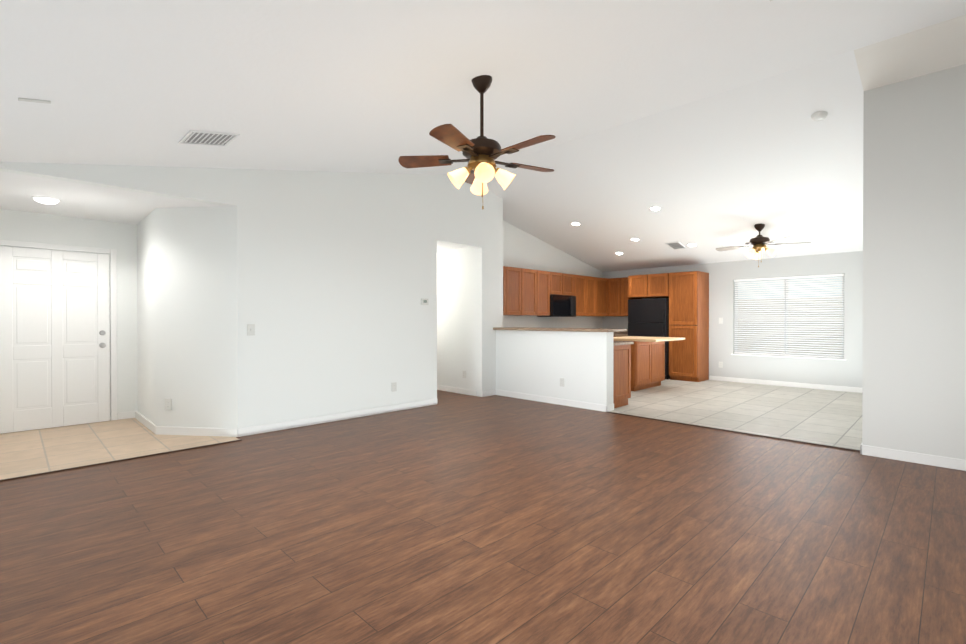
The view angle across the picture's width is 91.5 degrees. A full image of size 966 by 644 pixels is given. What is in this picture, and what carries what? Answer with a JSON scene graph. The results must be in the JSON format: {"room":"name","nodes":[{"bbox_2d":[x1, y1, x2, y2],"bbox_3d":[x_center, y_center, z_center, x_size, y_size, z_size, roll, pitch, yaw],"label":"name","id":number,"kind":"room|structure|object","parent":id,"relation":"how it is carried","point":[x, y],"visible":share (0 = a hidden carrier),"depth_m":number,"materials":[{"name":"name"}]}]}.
{"room":"living room","nodes":[
{"label":"living room","id":0,"kind":"room"},
{"bbox_2d":[0,209,137,418],"bbox_3d":[-4.875,-0.034,5.532,0.120,2.490,2.548,0,0,45],"label":"wall","id":1,"kind":"structure","parent":0,"point":[33,227],"depth_m":5.81,"materials":[{"name":"white paint"}]},
{"bbox_2d":[0,246,109,433],"bbox_3d":[-4.866,0.193,5.381,0.104,2.022,0.954,0,0,45],"label":"entry door","id":2,"kind":"structure","parent":1,"relation":"in","point":[54,338],"depth_m":5.37,"materials":[{"name":"white paint"}]},
{"bbox_2d":[0,240,116,432],"bbox_3d":[-4.896,0.162,5.414,0.018,2.100,1.090,0,0,45],"label":"door frame","id":3,"kind":"structure","parent":1,"relation":"attached to","point":[113,307],"depth_m":5.76,"materials":[{"name":"white wood"}]},
{"bbox_2d":[0,171,220,224],"bbox_3d":[-4.223,-1.251,4.878,1.960,0.050,2.550,0,0,45],"label":"ceiling","id":4,"kind":"structure","parent":0,"point":[78,200],"depth_m":4.75,"materials":[{"name":"white paint"}]},
{"bbox_2d":[31,196,60,203],"bbox_3d":[-4.336,-1.200,4.677,0.220,0.049,0.220,0,0,45],"label":"ceiling light","id":5,"kind":"object","parent":4,"relation":"attached to","point":[45,200],"visible":1,"depth_m":4.62,"materials":[{"name":"white"}]},
{"bbox_2d":[0,418,239,479],"bbox_3d":[-4.110,1.213,4.712,2.130,0.004,2.460,0,0,45],"label":"floor","id":6,"kind":"structure","parent":0,"point":[28,452],"depth_m":4.66,"materials":[{"name":"beige tile"}]},
{"bbox_2d":[137,206,237,428],"bbox_3d":[-3.466,-0.009,5.473,1.960,2.440,0.642,0,0,45],"label":"wall","id":7,"kind":"structure","parent":0,"point":[187,315],"depth_m":5.03,"materials":[{"name":"white paint"}]},
{"bbox_2d":[165,399,171,409],"bbox_3d":[-3.378,0.883,5.053,0.076,0.120,0.009,0,0,6],"label":"outlet","id":8,"kind":"object","parent":7,"relation":"attached to","point":[168,404],"visible":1,"depth_m":5.05,"materials":[{"name":"white plastic"}]},
{"bbox_2d":[0,162,502,427],"bbox_3d":[-2.111,-0.518,6.009,0.800,3.454,6.130,0,0,45],"label":"wall","id":9,"kind":"structure","parent":0,"point":[337,275],"depth_m":5.84,"materials":[{"name":"white paint"}]},
{"bbox_2d":[247,324,254,334],"bbox_3d":[-2.489,0.084,5.053,0.015,0.120,0.076,0,0,45],"label":"switch plate","id":10,"kind":"object","parent":9,"relation":"attached to","point":[250,329],"visible":1,"depth_m":5.05,"materials":[{"name":"white plastic"}]},
{"bbox_2d":[392,382,396,391],"bbox_3d":[-1.200,0.877,6.355,0.009,0.120,0.076,0,0,45],"label":"outlet","id":11,"kind":"object","parent":9,"relation":"attached to","point":[394,386],"visible":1,"depth_m":6.36,"materials":[{"name":"white plastic"}]},
{"bbox_2d":[421,298,427,304],"bbox_3d":[-0.831,-0.288,6.707,0.027,0.090,0.120,0,0,45],"label":"thermostat","id":12,"kind":"object","parent":9,"relation":"attached to","point":[424,301],"visible":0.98,"depth_m":6.69,"materials":[{"name":"white plastic"}]},
{"bbox_2d":[117,376,965,470],"bbox_3d":[0.611,1.164,6.000,9.600,0.090,10.950,0,0,45],"label":"baseboard","id":13,"kind":"structure","parent":9,"relation":"attached to","point":[928,459],"depth_m":5.66,"materials":[{"name":"white wood"}]},
{"bbox_2d":[437,250,448,385],"bbox_3d":[-1.462,-0.050,9.070,2.600,2.490,0.120,0,0,45],"label":"wall","id":14,"kind":"structure","parent":0,"point":[443,318],"depth_m":8.21,"materials":[{"name":"white paint"}]},
{"bbox_2d":[437,242,466,251],"bbox_3d":[-1.549,-1.267,8.411,3.160,0.050,0.930,0,0,45],"label":"ceiling","id":15,"kind":"structure","parent":0,"point":[443,246],"depth_m":7.73,"materials":[{"name":"white paint"}]},
{"bbox_2d":[0,390,965,643],"bbox_3d":[0.629,1.239,6.089,9.700,0.060,11.100,0,0,45],"label":"floor","id":16,"kind":"structure","parent":0,"point":[453,518],"depth_m":2.65,"materials":[{"name":"laminate"}]},
{"bbox_2d":[0,411,859,480],"bbox_3d":[-0.331,1.212,3.760,4.578,0.007,6.445,0,0,45],"label":"transition strip","id":17,"kind":"object","parent":16,"relation":"on","point":[606,411],"depth_m":4.60,"materials":[{"name":"brown"}]},
{"bbox_2d":[0,0,965,271],"bbox_3d":[1.479,-1.716,5.228,7.300,1.172,11.100,0,0,45],"label":"ceiling","id":18,"kind":"structure","parent":0,"point":[700,126],"depth_m":3.68,"materials":[{"name":"white paint"}]},
{"bbox_2d":[18,98,50,103],"bbox_3d":[-2.613,-1.290,2.745,0.030,0.035,0.138,0,0,45],"label":"ceiling sensor","id":19,"kind":"object","parent":18,"relation":"attached to","point":[34,100],"visible":1,"depth_m":2.74,"materials":[{"name":"white plastic"}]},
{"bbox_2d":[178,130,239,146],"bbox_3d":[-2.238,-1.497,3.848,0.360,0.080,0.356,0,0,45],"label":"ceiling vent","id":20,"kind":"object","parent":18,"relation":"in","point":[198,137],"visible":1,"depth_m":3.84,"materials":[{"name":"white metal"}]},
{"bbox_2d":[399,75,555,209],"bbox_3d":[0.025,-1.295,3.357,1.139,0.960,1.180,0,0,45],"label":"fan","id":21,"kind":"object","parent":18,"relation":"hanging from","point":[481,153],"visible":0.98,"depth_m":3.33,"materials":[{"name":"brown wood"}]},
{"bbox_2d":[570,222,580,225],"bbox_3d":[1.687,-1.780,8.547,0.200,0.048,0.196,0,0,45],"label":"recessed light","id":22,"kind":"object","parent":18,"relation":"in","point":[575,223],"visible":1,"depth_m":8.55,"materials":[{"name":"white"}]},
{"bbox_2d":[630,238,640,241],"bbox_3d":[2.879,-1.560,8.917,0.200,0.048,0.196,0,0,45],"label":"recessed light","id":23,"kind":"object","parent":18,"relation":"in","point":[635,239],"visible":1,"depth_m":8.92,"materials":[{"name":"white"}]},
{"bbox_2d":[649,206,661,210],"bbox_3d":[2.718,-1.787,7.434,0.200,0.048,0.196,0,0,45],"label":"recessed light","id":24,"kind":"object","parent":18,"relation":"in","point":[654,208],"visible":0.98,"depth_m":7.42,"materials":[{"name":"white"}]},
{"bbox_2d":[665,242,686,249],"bbox_3d":[3.660,-1.446,8.934,0.250,0.090,0.394,0,0,45],"label":"ceiling vent","id":25,"kind":"object","parent":18,"relation":"in","point":[675,245],"visible":1,"depth_m":8.94,"materials":[{"name":"white metal"}]},
{"bbox_2d":[686,243,697,246],"bbox_3d":[3.899,-1.434,8.782,0.200,0.048,0.196,0,0,45],"label":"recessed light","id":26,"kind":"object","parent":18,"relation":"in","point":[691,244],"visible":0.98,"depth_m":8.77,"materials":[{"name":"white"}]},
{"bbox_2d":[716,224,810,266],"bbox_3d":[4.414,-1.223,7.548,1.333,0.700,1.327,0,0,45],"label":"fan","id":27,"kind":"object","parent":18,"relation":"hanging from","point":[759,242],"visible":0.94,"depth_m":7.44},
{"bbox_2d":[811,111,827,120],"bbox_3d":[3.369,-2.059,4.716,0.136,0.056,0.134,0,0,45],"label":"smoke detector","id":28,"kind":"object","parent":18,"relation":"attached to","point":[818,115],"visible":1,"depth_m":4.69,"materials":[{"name":"white plastic"}]},
{"bbox_2d":[503,220,602,327],"bbox_3d":[1.390,-0.443,10.003,0.120,3.268,4.470,0,0,45],"label":"wall","id":29,"kind":"structure","parent":0,"point":[523,249],"depth_m":9.71,"materials":[{"name":"white paint"}]},
{"bbox_2d":[503,266,506,314],"bbox_3d":[0.143,-0.562,8.421,0.342,0.880,0.430,0,0,45],"label":"upper cabinet","id":30,"kind":"object","parent":29,"relation":"attached to","point":[504,267],"depth_m":8.43,"materials":[{"name":"brown wood"}]},
{"bbox_2d":[507,267,522,315],"bbox_3d":[0.447,-0.563,8.727,0.342,0.880,0.432,0,0,45],"label":"upper cabinet","id":31,"kind":"object","parent":29,"relation":"attached to","point":[514,275],"depth_m":8.64,"materials":[{"name":"brown wood"}]},
{"bbox_2d":[523,268,538,315],"bbox_3d":[0.761,-0.565,9.041,0.342,0.880,0.456,0,0,45],"label":"upper cabinet","id":32,"kind":"object","parent":29,"relation":"attached to","point":[527,292],"depth_m":8.96,"materials":[{"name":"brown wood"}]},
{"bbox_2d":[539,270,550,315],"bbox_3d":[1.070,-0.566,9.352,0.342,0.880,0.421,0,0,45],"label":"upper cabinet","id":33,"kind":"object","parent":29,"relation":"attached to","point":[544,276],"depth_m":9.27,"materials":[{"name":"brown wood"}]},
{"bbox_2d":[551,272,574,295],"bbox_3d":[1.513,-0.781,9.795,0.342,0.455,0.832,0,0,45],"label":"upper cabinet","id":34,"kind":"object","parent":29,"relation":"attached to","point":[561,284],"depth_m":9.68,"materials":[{"name":"brown wood"}]},
{"bbox_2d":[537,295,575,316],"bbox_3d":[1.547,-0.327,9.763,0.433,0.438,0.820,0,0,45],"label":"microwave","id":35,"kind":"object","parent":34,"relation":"attached to","point":[562,305],"visible":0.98,"depth_m":9.58,"materials":[{"name":"black metal"}]},
{"bbox_2d":[575,275,586,315],"bbox_3d":[1.971,-0.570,10.256,0.342,0.880,0.467,0,0,45],"label":"upper cabinet","id":36,"kind":"object","parent":29,"relation":"attached to","point":[580,281],"depth_m":10.19,"materials":[{"name":"brown wood"}]},
{"bbox_2d":[587,276,594,315],"bbox_3d":[2.277,-0.571,10.563,0.342,0.880,0.401,0,0,45],"label":"upper cabinet","id":37,"kind":"object","parent":29,"relation":"attached to","point":[590,280],"depth_m":10.45,"materials":[{"name":"brown wood"}]},
{"bbox_2d":[595,278,606,315],"bbox_3d":[2.605,-0.573,10.892,0.342,0.880,0.527,0,0,45],"label":"upper cabinet","id":38,"kind":"object","parent":29,"relation":"attached to","point":[600,283],"depth_m":10.75,"materials":[{"name":"brown wood"}]},
{"bbox_2d":[496,330,612,404],"bbox_3d":[0.999,0.669,7.115,2.048,1.070,0.180,0,0,45],"label":"wall","id":39,"kind":"structure","parent":0,"point":[540,363],"depth_m":6.90,"materials":[{"name":"white paint"}]},
{"bbox_2d":[493,327,626,331],"bbox_3d":[1.092,0.111,7.161,2.106,0.039,0.520,0,0,45],"label":"breakfast bar","id":40,"kind":"object","parent":39,"relation":"on","point":[564,329],"visible":1,"depth_m":6.78,"materials":[{"name":"stone"}]},
{"bbox_2d":[560,378,563,386],"bbox_3d":[1.148,0.875,6.833,0.076,0.120,0.009,0,0,45],"label":"outlet","id":41,"kind":"object","parent":39,"relation":"attached to","point":[562,382],"visible":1,"depth_m":6.82,"materials":[{"name":"white plastic"}]},
{"bbox_2d":[498,379,861,451],"bbox_3d":[3.230,1.198,7.922,5.436,0.004,4.530,0,0,45],"label":"floor","id":42,"kind":"structure","parent":0,"point":[827,417],"depth_m":6.55,"materials":[{"name":"beige tile"}]},
{"bbox_2d":[613,346,630,407],"bbox_3d":[1.791,0.765,6.858,0.528,0.880,0.567,0,0,45],"label":"base cabinet","id":43,"kind":"object","parent":42,"relation":"on","point":[621,354],"depth_m":6.67,"materials":[{"name":"brown wood"}]},
{"bbox_2d":[613,342,633,345],"bbox_3d":[1.255,0.302,7.397,2.086,0.038,0.577,0,0,45],"label":"countertop","id":44,"kind":"structure","parent":43,"relation":"on","point":[614,343],"depth_m":6.65,"materials":[{"name":"beige stone"}]},
{"bbox_2d":[615,334,631,341],"bbox_3d":[3.254,0.748,10.645,0.391,0.880,0.631,0,0,45],"label":"base cabinet","id":45,"kind":"object","parent":42,"relation":"on","point":[616,335],"depth_m":10.35,"materials":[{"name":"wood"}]},
{"bbox_2d":[613,336,684,390],"bbox_3d":[2.889,0.742,8.574,1.090,0.912,1.215,0,0,45],"label":"kitchen island","id":46,"kind":"object","parent":42,"relation":"on","point":[647,362],"visible":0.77,"depth_m":8.33,"materials":[{"name":"brown wood"}]},
{"bbox_2d":[628,298,669,378],"bbox_3d":[3.664,0.347,10.151,0.850,1.663,0.715,0,0,45],"label":"refrigerator","id":47,"kind":"object","parent":42,"relation":"on","point":[648,317],"visible":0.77,"depth_m":9.86,"materials":[{"name":"black metal"}]},
{"bbox_2d":[667,271,708,381],"bbox_3d":[4.227,0.093,9.674,0.573,2.200,0.628,0,0,45],"label":"tall cabinet","id":48,"kind":"object","parent":42,"relation":"on","point":[687,292],"depth_m":9.45,"materials":[{"name":"brown wood"}]},
{"bbox_2d":[603,251,862,387],"bbox_3d":[4.925,-0.007,9.532,5.556,2.400,0.150,0,0,45],"label":"wall","id":49,"kind":"structure","parent":0,"point":[847,372],"depth_m":8.85,"materials":[{"name":"grey paint"}]},
{"bbox_2d":[613,330,627,333],"bbox_3d":[3.260,0.216,11.070,0.987,0.099,0.017,0,0,45],"label":"countertop","id":50,"kind":"structure","parent":49,"relation":"attached to","point":[627,330],"depth_m":10.96,"materials":[{"name":"brown stone"}]},
{"bbox_2d":[607,278,642,315],"bbox_3d":[3.254,-0.573,10.844,0.685,0.880,0.341,0,0,45],"label":"upper cabinet","id":51,"kind":"object","parent":49,"relation":"attached to","point":[617,300],"depth_m":10.79,"materials":[{"name":"brown wood"}]},
{"bbox_2d":[627,274,666,297],"bbox_3d":[3.702,-0.770,10.179,0.885,0.480,0.648,0,0,45],"label":"upper cabinet","id":52,"kind":"object","parent":49,"relation":"attached to","point":[647,285],"depth_m":9.97,"materials":[{"name":"brown wood"}]},
{"bbox_2d":[731,274,845,359],"bbox_3d":[5.640,-0.093,8.780,1.830,1.500,0.155,0,0,45],"label":"window","id":53,"kind":"structure","parent":49,"relation":"in","point":[785,312],"depth_m":8.79,"materials":[{"name":"grey plastic"}]},
{"bbox_2d":[734,274,843,357],"bbox_3d":[5.634,-0.107,8.775,1.746,1.465,0.050,0,0,45],"label":"window blinds","id":54,"kind":"object","parent":53,"relation":"attached to","point":[739,315],"visible":0.92,"depth_m":8.70,"materials":[{"name":"white plastic"}]},
{"bbox_2d":[862,64,965,459],"bbox_3d":[4.100,-0.446,3.815,1.584,3.330,0.150,0,0,45],"label":"wall","id":55,"kind":"structure","parent":0,"point":[914,271],"depth_m":4.07,"materials":[{"name":"grey paint"}]},
{"bbox_3d":[15.989,1.273,19.448,55.000,0.150,29.490,0,0,45],"label":"ground","id":56,"kind":"structure","parent":0,"visible":0},
{"bbox_2d":[738,298,841,354],"bbox_3d":[9.527,0.278,12.959,55.000,1.900,0.200,0,0,45],"label":"fence","id":57,"kind":"object","parent":56,"relation":"on","point":[790,327],"depth_m":13.48,"materials":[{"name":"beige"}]}
]}

